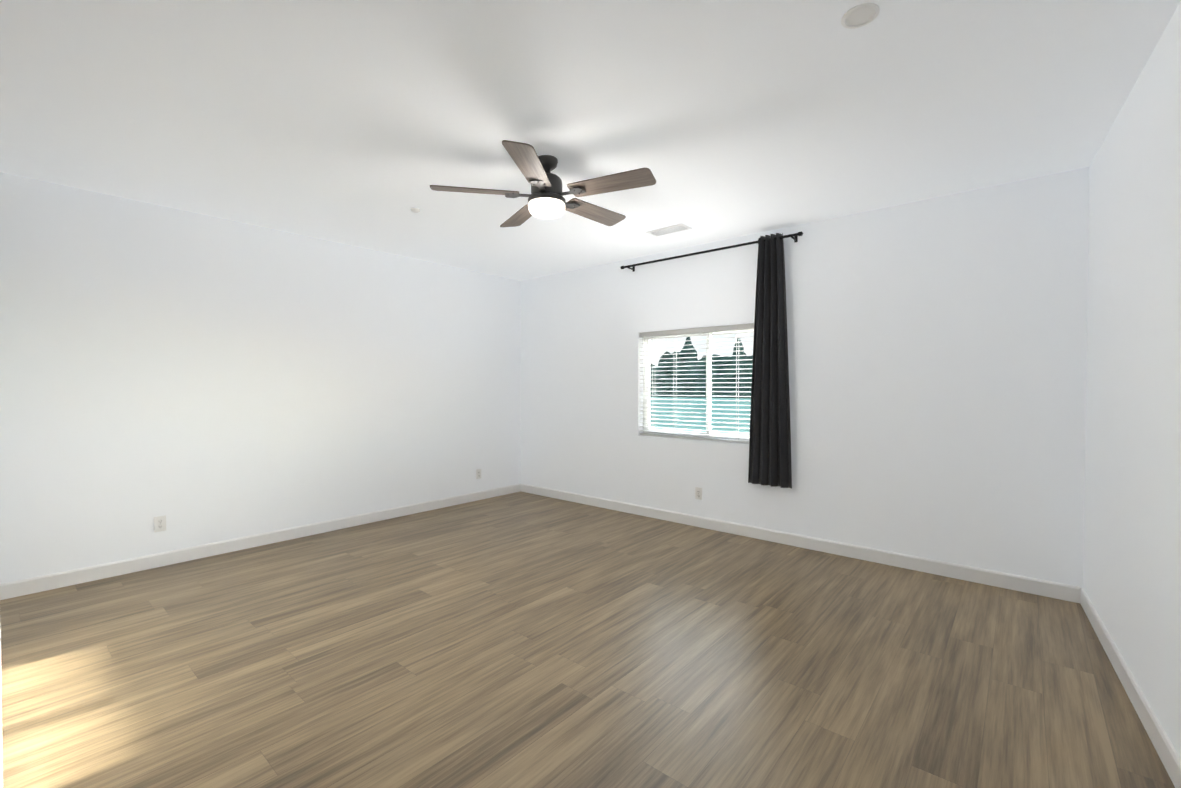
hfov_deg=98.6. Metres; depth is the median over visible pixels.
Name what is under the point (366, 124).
ceiling
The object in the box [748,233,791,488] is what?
curtain
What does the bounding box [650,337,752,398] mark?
trees
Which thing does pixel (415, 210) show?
ceiling sensor
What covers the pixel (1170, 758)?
baseboard
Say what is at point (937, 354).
wall
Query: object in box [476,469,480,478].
outlet
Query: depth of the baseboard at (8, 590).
4.07 m
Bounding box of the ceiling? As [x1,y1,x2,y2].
[0,0,1180,280]
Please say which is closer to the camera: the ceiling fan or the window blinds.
the ceiling fan
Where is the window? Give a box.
[643,329,753,440]
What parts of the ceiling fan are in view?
blade, blade, blade, motor, globe, blade, blade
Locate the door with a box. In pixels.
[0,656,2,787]
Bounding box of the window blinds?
[639,323,753,443]
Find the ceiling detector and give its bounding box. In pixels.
[841,3,879,28]
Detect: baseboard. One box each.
[0,483,520,599]
[521,484,1079,602]
[1080,587,1180,787]
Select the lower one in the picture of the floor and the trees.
the floor
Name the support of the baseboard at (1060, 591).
attached to the wall at (937, 354)
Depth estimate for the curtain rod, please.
4.32 m
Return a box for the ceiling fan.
[430,140,655,226]
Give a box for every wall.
[0,172,520,583]
[520,167,1088,587]
[1083,1,1180,757]
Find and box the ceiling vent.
[646,223,691,236]
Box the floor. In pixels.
[0,491,1174,787]
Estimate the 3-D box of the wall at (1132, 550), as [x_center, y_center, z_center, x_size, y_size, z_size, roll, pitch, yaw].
[1.721,-0.017,1.210,0.150,2.700,4.700,1,1,37]
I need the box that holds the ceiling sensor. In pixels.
[411,208,419,212]
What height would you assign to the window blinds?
1.076 m
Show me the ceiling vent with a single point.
(677, 228)
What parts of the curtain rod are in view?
rod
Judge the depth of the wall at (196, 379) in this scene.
4.07 m
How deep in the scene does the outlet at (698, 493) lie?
4.88 m
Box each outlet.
[154,515,165,531]
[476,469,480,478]
[695,487,701,499]
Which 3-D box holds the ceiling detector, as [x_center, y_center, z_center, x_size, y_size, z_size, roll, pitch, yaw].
[0.981,-1.373,1.847,0.124,0.007,0.124,1,1,40]
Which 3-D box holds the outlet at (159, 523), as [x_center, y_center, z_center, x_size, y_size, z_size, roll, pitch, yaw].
[-3.225,0.973,3.804,0.007,0.114,0.070,1,1,40]
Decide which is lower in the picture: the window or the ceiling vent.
the window

